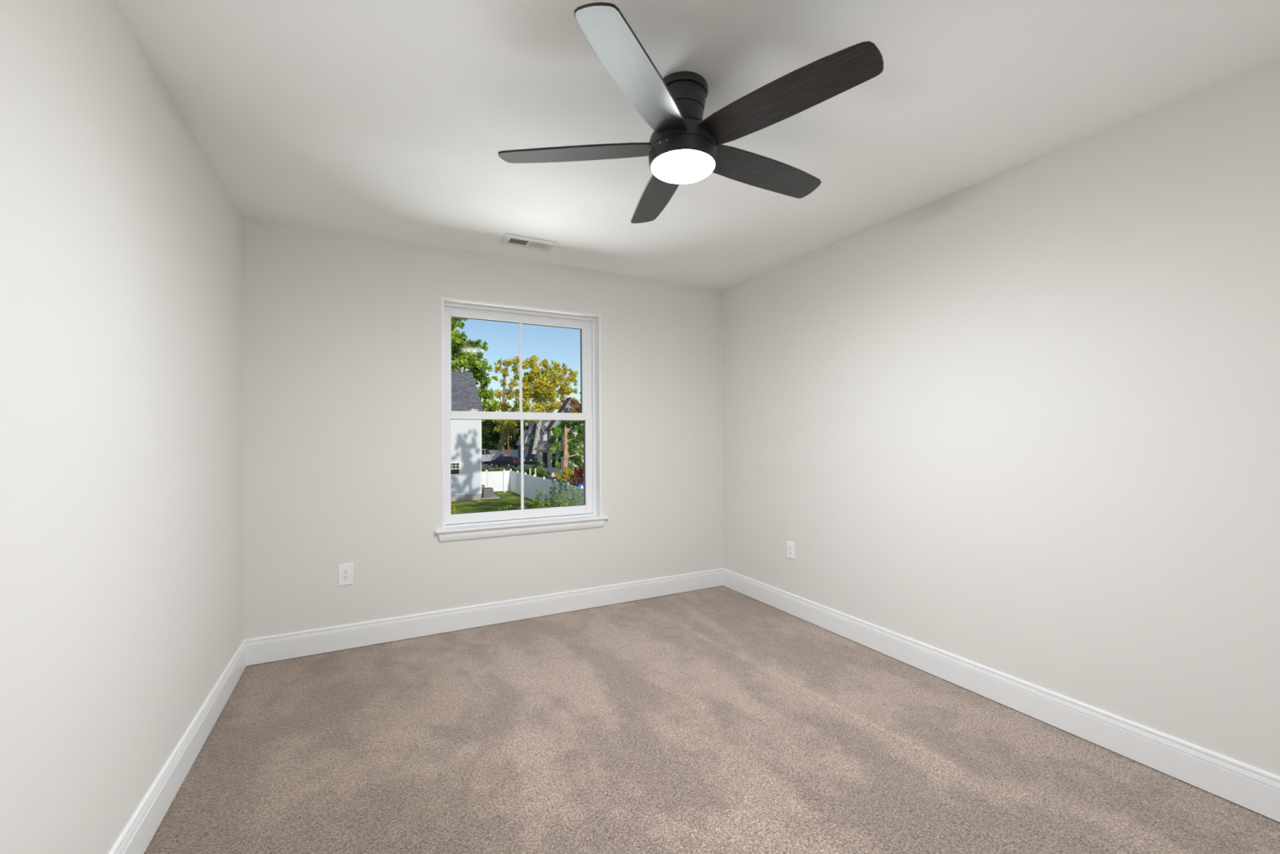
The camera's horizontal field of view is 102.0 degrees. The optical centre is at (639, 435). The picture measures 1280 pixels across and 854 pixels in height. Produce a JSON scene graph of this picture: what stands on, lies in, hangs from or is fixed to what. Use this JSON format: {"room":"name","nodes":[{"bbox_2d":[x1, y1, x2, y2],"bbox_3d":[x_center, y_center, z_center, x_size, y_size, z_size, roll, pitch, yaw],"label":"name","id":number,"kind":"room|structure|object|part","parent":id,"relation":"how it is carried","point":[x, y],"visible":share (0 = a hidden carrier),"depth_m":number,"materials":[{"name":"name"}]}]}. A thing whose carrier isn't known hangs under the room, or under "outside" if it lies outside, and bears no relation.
{"room":"empty bedroom","nodes":[
{"label":"empty bedroom","id":0,"kind":"room"},
{"bbox_2d":[0,0,244,853],"bbox_3d":[-1.287,0.080,0.951,0.165,2.940,4.115,0,0,-27],"label":"wall","id":1,"kind":"structure","parent":0,"point":[122,459],"depth_m":1.35,"materials":[{"name":"white paint"}]},
{"bbox_2d":[108,640,246,853],"bbox_3d":[-1.240,1.177,1.065,0.014,0.140,3.950,0,0,-27],"label":"baseboard","id":2,"kind":"structure","parent":1,"relation":"attached to","point":[136,836],"depth_m":1.81,"materials":[{"name":"white paint"}]},
{"bbox_2d":[241,217,723,639],"bbox_3d":[-0.775,0.078,3.625,3.530,2.940,0.165,0,0,-27],"label":"wall","id":3,"kind":"structure","parent":0,"point":[342,331],"depth_m":3.20,"materials":[{"name":"white paint"}]},
{"bbox_2d":[337,563,352,586],"bbox_3d":[-1.724,0.816,3.035,0.075,0.125,0.008,0,0,-27],"label":"electrical outlet","id":4,"kind":"object","parent":3,"relation":"attached to","point":[344,571],"visible":1,"depth_m":3.03,"materials":[{"name":"white plastic"}]},
{"bbox_2d":[342,568,348,580],"bbox_3d":[-1.723,0.816,3.033,0.033,0.066,0.003,0,0,-27],"label":"receptacle","id":5,"kind":"object","parent":4,"relation":"attached to","point":[344,571],"depth_m":3.03,"materials":[{"name":"white plastic"}]},
{"bbox_2d":[244,568,723,666],"bbox_3d":[-0.728,1.175,3.545,3.200,0.140,0.014,0,0,-27],"label":"baseboard","id":6,"kind":"structure","parent":3,"relation":"attached to","point":[271,648],"depth_m":3.32,"materials":[{"name":"white paint"}]},
{"bbox_2d":[435,296,608,542],"bbox_3d":[-0.799,-0.104,3.590,1.173,1.552,0.196,0,0,-27],"label":"window","id":7,"kind":"structure","parent":3,"relation":"in","point":[473,525],"depth_m":3.63,"materials":[{"name":"white paint"}]},
{"bbox_3d":[-0.833,-0.479,3.656,1.022,0.730,0.024,0,0,-27],"label":"sash","id":8,"kind":"part","parent":7,"relation":"part of","materials":[{"name":"white plastic"}]},
{"bbox_3d":[-0.816,0.211,3.629,1.034,0.743,0.024,0,0,-27],"label":"sash","id":9,"kind":"part","parent":7,"relation":"part of","materials":[{"name":"white plastic"}]},
{"bbox_2d":[450,490,548,513],"bbox_3d":[32.360,4.796,44.966,220.000,0.300,42.800,0,0,-27],"label":"ground","id":10,"kind":"structure","parent":0,"point":[510,498],"depth_m":36.47,"materials":[{"name":"green plant"}]},
{"bbox_2d":[450,500,457,513],"bbox_3d":[-5.614,3.401,15.595,1.057,2.881,0.962,0,0,32],"label":"young shrub","id":11,"kind":"object","parent":10,"relation":"on","point":[452,508],"visible":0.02,"depth_m":15.64,"materials":[{"name":"green plant"}]},
{"bbox_2d":[450,371,483,501],"bbox_3d":[-19.327,-0.152,40.096,12.340,10.070,9.800,0,0,-27],"label":"house","id":12,"kind":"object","parent":10,"relation":"on","point":[465,434],"visible":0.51,"depth_m":38.52,"materials":[{"name":"white"}]},
{"bbox_3d":[-13.618,2.462,37.972,0.710,0.830,0.013,0,0,-27],"label":"pane","id":13,"kind":"part","parent":12,"relation":"part of","materials":[{"name":"clear glass"}]},
{"bbox_2d":[480,494,499,499],"bbox_3d":[-11.708,4.803,40.112,1.350,0.090,1.550,0,0,-27],"label":"concrete slab","id":14,"kind":"object","parent":10,"relation":"on","point":[495,495],"visible":0.64,"depth_m":39.52,"materials":[{"name":"grey concrete"}]},
{"bbox_2d":[481,487,493,497],"bbox_3d":[-11.691,4.413,39.805,0.740,0.690,0.752,0,0,-27],"label":"air conditioner","id":15,"kind":"object","parent":14,"relation":"on","point":[486,492],"visible":1,"depth_m":39.51,"materials":[{"name":"grey metal"}]},
{"bbox_2d":[481,468,510,492],"bbox_3d":[-12.564,3.867,43.696,3.151,1.970,0.162,0,0,-27],"label":"vinyl fence","id":16,"kind":"object","parent":10,"relation":"on","point":[484,473],"visible":0.51,"depth_m":44.17,"materials":[{"name":"white plastic"}]},
{"bbox_3d":[-13.385,3.921,43.271,1.000,1.750,0.090,0,0,-27],"label":"panel","id":17,"kind":"part","parent":16,"relation":"part of","materials":[{"name":"white plastic"}]},
{"bbox_3d":[-12.879,3.868,43.533,0.162,1.970,0.162,0,0,-27],"label":"post","id":18,"kind":"part","parent":16,"relation":"part of","materials":[{"name":"white plastic"}]},
{"bbox_2d":[487,471,503,491],"bbox_3d":[-12.230,3.915,43.868,1.280,1.710,0.080,0,0,-27],"label":"gate","id":19,"kind":"object","parent":16,"relation":"attached to","point":[495,478],"visible":0.86,"depth_m":43.87,"materials":[{"name":"white plastic"}]},
{"bbox_3d":[-12.230,3.920,43.868,1.120,1.560,0.040,0,0,-27],"label":"gate panel","id":20,"kind":"part","parent":19,"relation":"part of","materials":[{"name":"white plastic"}]},
{"bbox_3d":[-11.582,3.862,44.204,0.162,1.970,0.162,0,0,-27],"label":"post","id":21,"kind":"part","parent":16,"relation":"part of","materials":[{"name":"white plastic"}]},
{"bbox_3d":[-11.341,3.911,44.328,0.400,1.750,0.090,0,0,-27],"label":"panel","id":22,"kind":"part","parent":16,"relation":"part of","materials":[{"name":"white plastic"}]},
{"bbox_2d":[494,502,511,511],"bbox_3d":[-4.285,3.467,16.381,0.880,2.736,0.838,0,0,13],"label":"young shrub","id":23,"kind":"object","parent":10,"relation":"on","point":[499,505],"visible":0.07,"depth_m":16.38,"materials":[{"name":"green plant"}]},
{"bbox_2d":[531,488,551,507],"bbox_3d":[-3.971,3.496,20.741,1.151,2.678,1.079,0,0,13],"label":"young shrub","id":24,"kind":"object","parent":10,"relation":"on","point":[537,500],"visible":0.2,"depth_m":20.61,"materials":[{"name":"green plant"}]},
{"bbox_2d":[509,468,583,506],"bbox_3d":[-5.527,3.835,33.712,0.162,1.970,24.362,0,0,-27],"label":"vinyl fence","id":25,"kind":"object","parent":10,"relation":"on","point":[531,483],"visible":0.41,"depth_m":37.20,"materials":[{"name":"white plastic"}]},
{"bbox_3d":[-10.528,3.908,43.386,0.090,1.750,2.290,0,0,-27],"label":"panel","id":26,"kind":"part","parent":25,"relation":"part of","materials":[{"name":"white plastic"}]},
{"bbox_3d":[-9.973,3.855,42.311,0.162,1.970,0.162,0,0,-27],"label":"post","id":27,"kind":"part","parent":25,"relation":"part of","materials":[{"name":"white plastic"}]},
{"bbox_3d":[-9.417,3.903,41.236,0.090,1.750,2.290,0,0,-27],"label":"panel","id":28,"kind":"part","parent":25,"relation":"part of","materials":[{"name":"white plastic"}]},
{"bbox_3d":[-8.861,3.850,40.161,0.162,1.970,0.162,0,0,-27],"label":"post","id":29,"kind":"part","parent":25,"relation":"part of","materials":[{"name":"white plastic"}]},
{"bbox_3d":[-8.306,3.897,39.086,0.090,1.750,2.290,0,0,-27],"label":"panel","id":30,"kind":"part","parent":25,"relation":"part of","materials":[{"name":"white plastic"}]},
{"bbox_3d":[-7.750,3.845,38.011,0.162,1.970,0.162,0,0,-27],"label":"post","id":31,"kind":"part","parent":25,"relation":"part of","materials":[{"name":"white plastic"}]},
{"bbox_3d":[-7.194,3.892,36.937,0.090,1.750,2.290,0,0,-27],"label":"panel","id":32,"kind":"part","parent":25,"relation":"part of","materials":[{"name":"white plastic"}]},
{"bbox_3d":[-6.639,3.840,35.862,0.162,1.970,0.162,0,0,-27],"label":"post","id":33,"kind":"part","parent":25,"relation":"part of","materials":[{"name":"white plastic"}]},
{"bbox_3d":[-6.083,3.887,34.787,0.090,1.750,2.290,0,0,-27],"label":"panel","id":34,"kind":"part","parent":25,"relation":"part of","materials":[{"name":"white plastic"}]},
{"bbox_3d":[-4.971,3.882,32.637,0.090,1.750,2.290,0,0,-27],"label":"panel","id":35,"kind":"part","parent":25,"relation":"part of","materials":[{"name":"white plastic"}]},
{"bbox_3d":[-3.860,3.877,30.488,0.090,1.750,2.290,0,0,-27],"label":"panel","id":36,"kind":"part","parent":25,"relation":"part of","materials":[{"name":"white plastic"}]},
{"bbox_3d":[-3.305,3.825,29.413,0.162,1.970,0.162,0,0,-27],"label":"post","id":37,"kind":"part","parent":25,"relation":"part of","materials":[{"name":"white plastic"}]},
{"bbox_3d":[-2.749,3.872,28.338,0.090,1.750,2.290,0,0,-27],"label":"panel","id":38,"kind":"part","parent":25,"relation":"part of","materials":[{"name":"white plastic"}]},
{"bbox_2d":[542,498,567,506],"bbox_3d":[-2.724,3.410,16.346,1.232,2.840,1.240,0,0,-3],"label":"young shrub","id":39,"kind":"object","parent":10,"relation":"on","point":[565,500],"visible":0.02,"depth_m":16.40,"materials":[{"name":"green plant"}]},
{"bbox_2d":[546,479,570,506],"bbox_3d":[-3.215,3.265,19.931,1.068,3.132,1.014,0,0,-27],"label":"young shrub","id":40,"kind":"object","parent":10,"relation":"on","point":[566,487],"visible":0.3,"depth_m":19.91,"materials":[{"name":"green plant"}]},
{"bbox_2d":[556,481,580,506],"bbox_3d":[-2.576,3.254,18.826,1.212,3.148,1.165,0,0,-27],"label":"young shrub","id":41,"kind":"object","parent":10,"relation":"on","point":[572,500],"visible":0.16,"depth_m":18.84,"materials":[{"name":"green plant"}]},
{"bbox_2d":[569,466,583,485],"bbox_3d":[-5.653,3.932,49.257,1.490,2.001,2.711,0,0,16],"label":"shrub","id":42,"kind":"object","parent":10,"relation":"on","point":[579,475],"visible":0.82,"depth_m":49.11,"materials":[{"name":"red plant"}]},
{"bbox_2d":[575,488,583,505],"bbox_3d":[-1.892,3.320,17.551,0.837,3.009,0.875,0,0,22],"label":"young shrub","id":43,"kind":"object","parent":10,"relation":"on","point":[577,500],"visible":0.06,"depth_m":17.56,"materials":[{"name":"green plant"}]},
{"bbox_2d":[576,483,583,488],"bbox_3d":[-5.369,4.604,46.738,0.600,0.430,0.600,0,0,-27],"label":"plastic bin","id":44,"kind":"object","parent":10,"relation":"on","point":[578,484],"visible":0.38,"depth_m":46.54,"materials":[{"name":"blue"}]},
{"bbox_2d":[481,448,583,488],"bbox_3d":[-13.517,5.011,133.709,220.000,0.290,157.000,0,0,-27],"label":"pavement","id":45,"kind":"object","parent":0,"point":[483,464],"depth_m":76.85,"materials":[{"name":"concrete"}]},
{"bbox_2d":[450,317,499,421],"bbox_3d":[-19.558,-4.492,59.168,7.545,18.961,5.781,0,0,-27],"label":"leafy tree","id":46,"kind":"object","parent":45,"relation":"on","point":[464,357],"visible":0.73,"depth_m":58.74,"materials":[{"name":"green plant"}]},
{"bbox_2d":[481,448,491,463],"bbox_3d":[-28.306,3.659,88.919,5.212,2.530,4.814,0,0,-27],"label":"van","id":47,"kind":"object","parent":45,"relation":"on","point":[486,454],"visible":0.32,"depth_m":87.91,"materials":[{"name":"grey paint"}]},
{"bbox_3d":[-27.763,2.921,88.796,3.895,0.999,1.824,0,0,13],"label":"cabin glass","id":48,"kind":"part","parent":47,"relation":"part of","materials":[{"name":"grey glass"}]},
{"bbox_2d":[481,408,500,449],"bbox_3d":[-32.490,-0.754,108.719,8.259,11.601,6.154,0,0,-27],"label":"evergreen tree","id":49,"kind":"object","parent":45,"relation":"on","point":[490,434],"visible":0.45,"depth_m":108.36,"materials":[{"name":"green plant"}]},
{"bbox_2d":[488,448,517,459],"bbox_3d":[-30.291,3.908,103.651,12.600,2.050,0.200,0,0,-27],"label":"vinyl fence","id":50,"kind":"object","parent":45,"relation":"on","point":[495,453],"visible":0.26,"depth_m":104.86,"materials":[{"name":"white plastic"}]},
{"bbox_2d":[488,355,519,456],"bbox_3d":[-25.917,-5.245,99.708,7.482,20.622,7.010,0,0,-27],"label":"leafy tree","id":51,"kind":"object","parent":45,"relation":"on","point":[503,406],"visible":0.81,"depth_m":100.55,"materials":[{"name":"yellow plant"}]},
{"bbox_2d":[487,456,520,467],"bbox_3d":[-20.867,4.070,79.618,4.964,1.639,1.853,0,0,22],"label":"station wagon","id":52,"kind":"object","parent":45,"relation":"on","point":[508,461],"visible":0.97,"depth_m":78.74,"materials":[{"name":"grey paint"}]},
{"bbox_3d":[-20.356,3.591,79.400,3.663,0.648,1.680,0,0,23],"label":"cabin glass","id":53,"kind":"part","parent":52,"relation":"part of","materials":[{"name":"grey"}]},
{"bbox_2d":[481,421,526,449],"bbox_3d":[-34.764,0.615,127.108,14.343,11.448,6.054,0,0,-27],"label":"evergreen tree","id":54,"kind":"object","parent":45,"relation":"on","point":[505,433],"visible":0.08,"depth_m":127.22,"materials":[{"name":"green plant"}]},
{"bbox_2d":[481,463,527,472],"bbox_3d":[-16.758,4.234,62.632,6.506,1.528,1.870,0,0,-27],"label":"bush","id":55,"kind":"object","parent":45,"relation":"on","point":[488,468],"visible":0.38,"depth_m":62.61,"materials":[{"name":"green plant"}]},
{"bbox_2d":[502,409,516,456],"bbox_3d":[-23.726,0.181,94.584,2.658,9.657,2.480,0,0,-27],"label":"tree","id":56,"kind":"object","parent":45,"relation":"on","point":[506,421],"visible":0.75,"depth_m":93.92,"materials":[{"name":"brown plant"}]},
{"bbox_2d":[499,420,525,449],"bbox_3d":[-26.045,0.377,113.086,8.615,9.275,6.606,0,0,-27],"label":"evergreen tree","id":57,"kind":"object","parent":45,"relation":"on","point":[513,441],"visible":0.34,"depth_m":112.23,"materials":[{"name":"green plant"}]},
{"bbox_2d":[518,422,534,459],"bbox_3d":[-19.705,1.217,90.433,3.184,7.602,1.999,0,0,-27],"label":"tree","id":58,"kind":"object","parent":45,"relation":"on","point":[526,427],"visible":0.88,"depth_m":90.34,"materials":[{"name":"green plant"}]},
{"bbox_2d":[515,420,544,458],"bbox_3d":[-20.449,0.963,96.531,4.370,7.850,4.100,0,0,-27],"label":"house","id":59,"kind":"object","parent":45,"relation":"on","point":[527,450],"visible":0.3,"depth_m":95.21,"materials":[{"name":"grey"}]},
{"bbox_2d":[523,453,537,464],"bbox_3d":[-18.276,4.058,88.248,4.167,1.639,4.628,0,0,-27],"label":"parked car","id":60,"kind":"object","parent":45,"relation":"on","point":[529,458],"visible":0.66,"depth_m":87.01,"materials":[{"name":"black paint"}]},
{"bbox_3d":[-18.187,3.581,88.726,1.680,0.647,3.361,0,0,11],"label":"cabin glass","id":61,"kind":"part","parent":60,"relation":"part of","materials":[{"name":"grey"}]},
{"bbox_2d":[515,462,548,478],"bbox_3d":[-11.618,3.858,54.698,4.082,2.068,1.489,0,0,-38],"label":"bush","id":62,"kind":"object","parent":45,"relation":"on","point":[539,469],"visible":0.69,"depth_m":55.04,"materials":[{"name":"green plant"}]},
{"bbox_2d":[526,420,551,441],"bbox_3d":[-18.472,0.404,104.929,8.200,8.950,6.400,0,0,-27],"label":"house","id":63,"kind":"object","parent":45,"relation":"on","point":[544,424],"visible":0.11,"depth_m":104.62,"materials":[{"name":"grey"}]},
{"bbox_2d":[532,460,551,479],"bbox_3d":[-10.902,3.787,57.358,2.211,2.238,1.249,0,0,5],"label":"bush","id":64,"kind":"object","parent":45,"relation":"on","point":[536,462],"visible":0.32,"depth_m":57.30,"materials":[{"name":"green plant"}]},
{"bbox_2d":[512,355,578,453],"bbox_3d":[-15.924,-4.552,91.769,12.693,19.208,9.896,0,0,-27],"label":"leafy tree","id":65,"kind":"object","parent":45,"relation":"on","point":[541,384],"visible":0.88,"depth_m":91.36,"materials":[{"name":"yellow plant"}]},
{"bbox_2d":[533,396,583,476],"bbox_3d":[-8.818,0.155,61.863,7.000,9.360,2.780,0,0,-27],"label":"house","id":66,"kind":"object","parent":45,"relation":"on","point":[544,455],"visible":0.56,"depth_m":60.64,"materials":[{"name":"grey"}]},
{"bbox_3d":[-10.997,2.870,60.053,0.560,1.650,0.045,0,0,25],"label":"pane","id":67,"kind":"part","parent":66,"relation":"part of","materials":[{"name":"black glass"}]},
{"bbox_3d":[-9.957,2.865,60.049,0.408,1.650,0.045,0,0,-27],"label":"pane","id":68,"kind":"part","parent":66,"relation":"part of","materials":[{"name":"black glass"}]},
{"bbox_3d":[-9.413,0.338,61.166,0.640,1.340,0.030,0,0,-27],"label":"pane","id":69,"kind":"part","parent":66,"relation":"part of","materials":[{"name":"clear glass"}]},
{"bbox_2d":[555,466,574,481],"bbox_3d":[-7.729,4.083,53.955,1.363,1.713,2.443,0,0,35],"label":"shrub","id":70,"kind":"object","parent":45,"relation":"on","point":[565,472],"visible":0.84,"depth_m":53.84,"materials":[{"name":"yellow plant"}]},
{"bbox_2d":[547,410,583,479],"bbox_3d":[-7.480,1.127,56.575,5.055,7.626,4.257,0,0,-10],"label":"leafy tree","id":71,"kind":"object","parent":45,"relation":"on","point":[576,459],"visible":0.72,"depth_m":56.36,"materials":[{"name":"green plant"}]},
{"bbox_2d":[568,391,581,471],"bbox_3d":[-6.948,-0.151,59.658,2.970,10.167,2.446,0,0,-27],"label":"leafy tree","id":72,"kind":"object","parent":45,"relation":"on","point":[575,405],"visible":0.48,"depth_m":59.42,"materials":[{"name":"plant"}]},
{"bbox_2d":[113,0,1279,289],"bbox_3d":[0.164,-1.296,1.797,3.200,0.200,3.950,0,0,-27],"label":"ceiling","id":73,"kind":"structure","parent":0,"point":[387,119],"depth_m":1.86,"materials":[{"name":"white paint"}]},
{"bbox_2d":[500,233,557,251],"bbox_3d":[-0.688,-1.184,3.207,0.312,0.016,0.164,0,0,-27],"label":"ceiling vent","id":74,"kind":"object","parent":73,"relation":"in","point":[508,239],"visible":1,"depth_m":3.20,"materials":[{"name":"white metal"}]},
{"bbox_2d":[497,2,883,223],"bbox_3d":[0.181,-1.050,1.817,1.211,0.292,1.247,0,0,-27],"label":"ceiling fan","id":75,"kind":"object","parent":73,"relation":"hanging from","point":[682,147],"visible":1,"depth_m":1.66,"materials":[{"name":"grey wood"}]},
{"bbox_3d":[-0.218,-0.994,1.830,0.564,0.007,0.146,0,12,5],"label":"blade","id":76,"kind":"part","parent":75,"relation":"part of","materials":[{"name":"brown wood"}]},
{"bbox_3d":[-0.004,-0.995,1.455,0.146,0.007,0.564,12,5,23],"label":"blade","id":77,"kind":"part","parent":75,"relation":"part of","materials":[{"name":"brown wood"}]},
{"bbox_3d":[0.072,-0.995,2.150,0.146,0.007,0.564,-12,3,-13],"label":"blade","id":78,"kind":"part","parent":75,"relation":"part of","materials":[{"name":"brown wood"}]},
{"bbox_3d":[0.466,-0.997,1.972,0.564,0.007,0.146,0,-11,-31],"label":"blade","id":79,"kind":"part","parent":75,"relation":"part of","materials":[{"name":"brown wood"}]},
{"bbox_3d":[0.419,-0.997,1.543,0.564,0.007,0.146,0,-11,41],"label":"blade","id":80,"kind":"part","parent":75,"relation":"part of","materials":[{"name":"brown wood"}]},
{"bbox_2d":[143,585,1279,853],"bbox_3d":[0.176,1.304,1.797,3.200,0.120,3.950,0,0,-27],"label":"floor","id":81,"kind":"structure","parent":0,"point":[722,719],"depth_m":1.99,"materials":[{"name":"carpet"}]},
{"bbox_2d":[722,57,1279,776],"bbox_3d":[1.703,0.067,2.497,0.165,2.940,4.115,0,0,-27],"label":"wall","id":82,"kind":"structure","parent":0,"point":[1022,422],"depth_m":2.17,"materials":[{"name":"white paint"}]},
{"bbox_2d":[786,540,795,559],"bbox_3d":[1.043,0.798,3.592,0.008,0.117,0.073,0,0,-27],"label":"electrical outlet","id":83,"kind":"object","parent":82,"relation":"attached to","point":[790,545],"visible":1,"depth_m":3.58,"materials":[{"name":"white plastic"}]},
{"bbox_2d":[788,545,791,555],"bbox_3d":[1.041,0.798,3.591,0.003,0.066,0.033,0,0,-27],"label":"receptacle","id":84,"kind":"object","parent":83,"relation":"attached to","point":[789,546],"depth_m":3.59,"materials":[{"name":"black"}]},
{"bbox_2d":[723,568,1279,822],"bbox_3d":[1.590,1.164,2.529,0.014,0.140,3.950,0,0,-27],"label":"baseboard","id":85,"kind":"structure","parent":82,"relation":"attached to","point":[1254,788],"depth_m":2.17,"materials":[{"name":"white paint"}]}
]}

